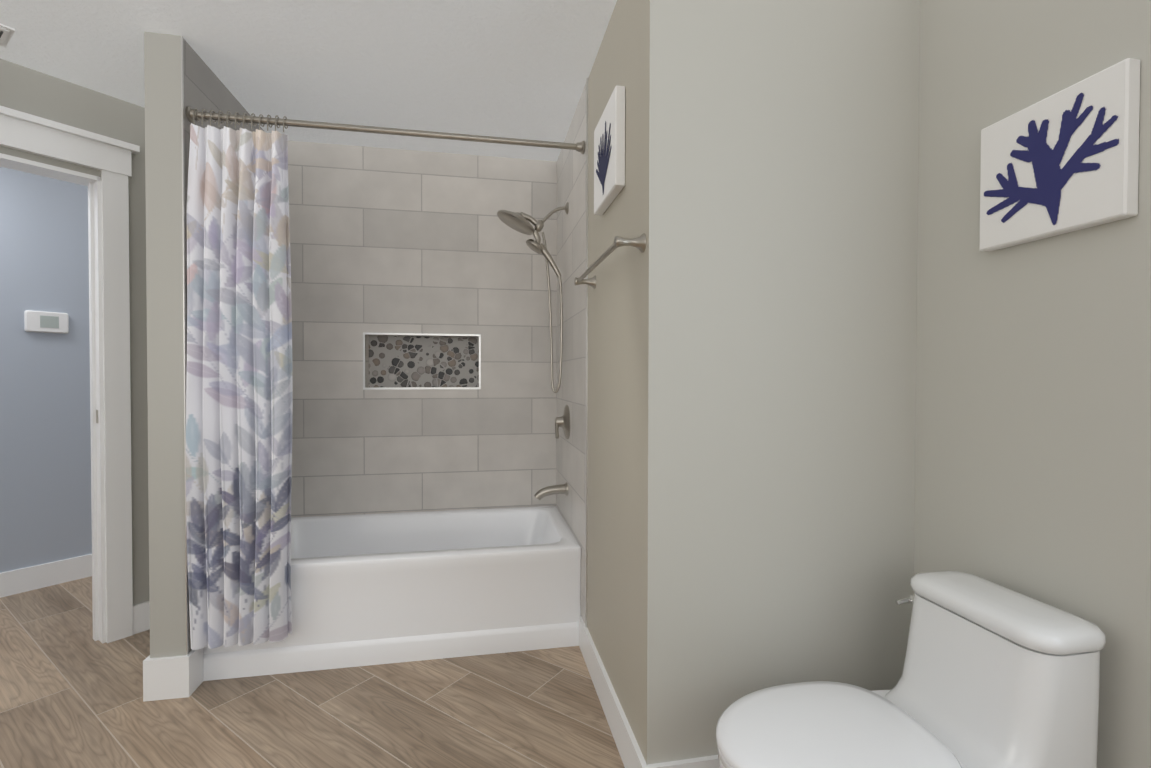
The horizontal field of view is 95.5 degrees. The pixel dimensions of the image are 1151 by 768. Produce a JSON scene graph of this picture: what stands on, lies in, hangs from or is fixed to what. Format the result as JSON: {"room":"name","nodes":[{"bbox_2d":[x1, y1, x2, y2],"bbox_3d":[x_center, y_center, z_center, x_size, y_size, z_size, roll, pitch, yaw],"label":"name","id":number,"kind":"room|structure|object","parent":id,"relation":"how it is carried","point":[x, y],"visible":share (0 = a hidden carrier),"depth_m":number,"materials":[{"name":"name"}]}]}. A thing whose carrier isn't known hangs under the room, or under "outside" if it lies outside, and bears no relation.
{"room":"bathroom","nodes":[
{"label":"bathroom","id":0,"kind":"room"},
{"bbox_2d":[0,167,91,572],"bbox_3d":[-3.395,-0.070,2.461,5.388,2.440,5.388,0,1,-11],"label":"wall","id":1,"kind":"structure","parent":0,"point":[45,474],"depth_m":2.94,"materials":[{"name":"blue paint"}]},
{"bbox_2d":[24,310,68,333],"bbox_3d":[-2.974,-0.348,2.940,0.028,0.118,0.175,1,1,34],"label":"thermostat","id":2,"kind":"object","parent":1,"relation":"attached to","point":[46,322],"visible":1,"depth_m":2.93,"materials":[{"name":"white plastic"}]},
{"bbox_2d":[0,554,202,701],"bbox_3d":[-3.342,1.076,2.439,5.314,0.150,5.314,0,1,-11],"label":"baseboard","id":3,"kind":"structure","parent":1,"relation":"attached to","point":[172,677],"depth_m":2.41,"materials":[{"name":"white wood"}]},
{"bbox_2d":[0,59,148,604],"bbox_3d":[-2.681,-0.056,1.577,0.120,2.440,3.250,1,1,34],"label":"wall","id":4,"kind":"structure","parent":0,"point":[34,92],"depth_m":2.40,"materials":[{"name":"grey"}]},
{"bbox_2d":[0,106,139,643],"bbox_3d":[-2.375,0.039,2.006,0.189,2.240,1.082,1,1,34],"label":"door frame","id":5,"kind":"structure","parent":4,"relation":"attached to","point":[109,158],"depth_m":2.33,"materials":[{"name":"white wood"}]},
{"bbox_2d":[144,32,264,657],"bbox_3d":[-1.601,-0.065,2.419,0.120,2.440,1.011,0,1,-11],"label":"wall","id":6,"kind":"structure","parent":0,"point":[206,89],"depth_m":1.92,"materials":[{"name":"grey paint"}]},
{"bbox_2d":[186,106,584,153],"bbox_3d":[-0.711,-1.017,2.109,1.515,0.054,0.054,0,1,-11],"label":"curtain rod","id":7,"kind":"object","parent":6,"relation":"attached to","point":[578,146],"visible":0.9,"depth_m":2.09,"materials":[{"name":"silver metal"}]},
{"bbox_2d":[186,108,292,649],"bbox_3d":[-1.272,-0.019,1.996,0.346,2.041,0.104,0,1,-11],"label":"shower curtain","id":8,"kind":"object","parent":7,"relation":"hanging from","point":[239,394],"visible":1,"depth_m":1.98,"materials":[{"name":"fabric"}]},
{"bbox_2d":[0,0,616,160],"bbox_3d":[-1.550,-1.299,1.236,9.500,0.060,11.000,0,1,-11],"label":"ceiling","id":9,"kind":"structure","parent":0,"point":[519,69],"depth_m":2.04,"materials":[{"name":"white paint"}]},
{"bbox_2d":[0,24,14,46],"bbox_3d":[-2.189,-1.271,1.781,0.165,0.014,0.360,1,1,34],"label":"ceiling vent","id":10,"kind":"object","parent":9,"relation":"in","point":[6,33],"visible":0.94,"depth_m":1.90,"materials":[{"name":"white"}]},
{"bbox_2d":[0,576,624,767],"bbox_3d":[-1.555,1.201,1.272,9.500,0.060,11.000,0,1,-11],"label":"floor","id":11,"kind":"structure","parent":0,"point":[71,692],"depth_m":1.86,"materials":[{"name":"brown wood"}]},
{"bbox_2d":[203,506,580,680],"bbox_3d":[-0.788,0.936,2.547,1.518,0.437,0.759,0,1,-11],"label":"bathtub","id":12,"kind":"object","parent":11,"relation":"on","point":[376,589],"visible":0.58,"depth_m":2.23,"materials":[{"name":"white ceramic"}]},
{"bbox_2d":[579,616,659,767],"bbox_3d":[0.107,1.101,1.864,0.015,0.130,0.914,0,1,-11],"label":"baseboard","id":13,"kind":"structure","parent":11,"relation":"on","point":[631,755],"depth_m":1.76,"materials":[{"name":"white wood"}]},
{"bbox_2d":[716,571,1105,767],"bbox_3d":[0.678,0.830,1.151,0.765,0.694,0.377,0,1,-11],"label":"toilet","id":14,"kind":"object","parent":11,"relation":"on","point":[994,675],"visible":1,"depth_m":1.10,"materials":[{"name":"white ceramic"}]},
{"bbox_2d":[288,140,556,516],"bbox_3d":[-0.929,-0.072,2.977,1.644,2.440,0.160,0,1,-11],"label":"tiled wall","id":15,"kind":"structure","parent":0,"point":[386,240],"depth_m":2.91,"materials":[{"name":"tile"}]},
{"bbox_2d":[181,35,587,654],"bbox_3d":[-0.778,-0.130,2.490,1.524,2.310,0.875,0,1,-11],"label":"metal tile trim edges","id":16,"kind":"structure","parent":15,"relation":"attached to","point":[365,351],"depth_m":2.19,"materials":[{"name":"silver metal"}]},
{"bbox_2d":[556,0,919,764],"bbox_3d":[0.442,-0.061,2.387,0.844,2.440,1.822,0,1,-11],"label":"wall block","id":17,"kind":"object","parent":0,"point":[752,326],"visible":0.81,"depth_m":1.50,"materials":[{"name":"grey paint"}]},
{"bbox_2d":[497,202,568,392],"bbox_3d":[-0.216,-0.439,2.636,0.357,0.974,0.204,0,1,-11],"label":"shower head","id":18,"kind":"object","parent":17,"relation":"attached to","point":[518,222],"visible":1,"depth_m":2.64},
{"bbox_2d":[534,482,567,499],"bbox_3d":[-0.126,0.548,2.668,0.170,0.085,0.068,0,1,-11],"label":"tub spout","id":19,"kind":"object","parent":17,"relation":"attached to","point":[540,494],"visible":1,"depth_m":2.65,"materials":[{"name":"silver metal"}]},
{"bbox_2d":[555,405,569,438],"bbox_3d":[-0.076,0.194,2.672,0.070,0.176,0.176,0,1,-11],"label":"shower valve","id":20,"kind":"object","parent":17,"relation":"attached to","point":[563,421],"visible":1,"depth_m":2.64,"materials":[{"name":"silver metal"}]},
{"bbox_2d":[594,86,624,214],"bbox_3d":[0.110,-0.778,1.782,0.032,0.310,0.310,0,1,-11],"label":"picture","id":21,"kind":"object","parent":17,"relation":"attached to","point":[609,157],"visible":1,"depth_m":1.70,"materials":[{"name":"white"}]},
{"bbox_2d":[574,233,645,288],"bbox_3d":[0.093,-0.398,1.751,0.083,0.052,0.667,0,1,-11],"label":"towel rail","id":22,"kind":"object","parent":17,"relation":"attached to","point":[639,243],"visible":1,"depth_m":1.50,"materials":[{"name":"silver metal"}]},
{"bbox_2d":[914,0,1150,767],"bbox_3d":[1.419,-0.023,-0.145,0.150,2.440,7.160,0,1,-11],"label":"wall","id":23,"kind":"structure","parent":0,"point":[1033,429],"depth_m":1.23,"materials":[{"name":"grey paint"}]},
{"bbox_2d":[648,755,719,767],"bbox_3d":[0.600,1.107,1.499,0.780,0.130,0.015,0,1,-11],"label":"baseboard","id":24,"kind":"structure","parent":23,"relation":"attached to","point":[712,761],"depth_m":1.44,"materials":[{"name":"white wood"}]},
{"bbox_2d":[979,58,1139,251],"bbox_3d":[1.076,-0.492,1.188,0.032,0.310,0.310,0,1,-11],"label":"picture","id":25,"kind":"object","parent":23,"relation":"attached to","point":[1066,160],"visible":1,"depth_m":1.14,"materials":[{"name":"white"}]}
]}

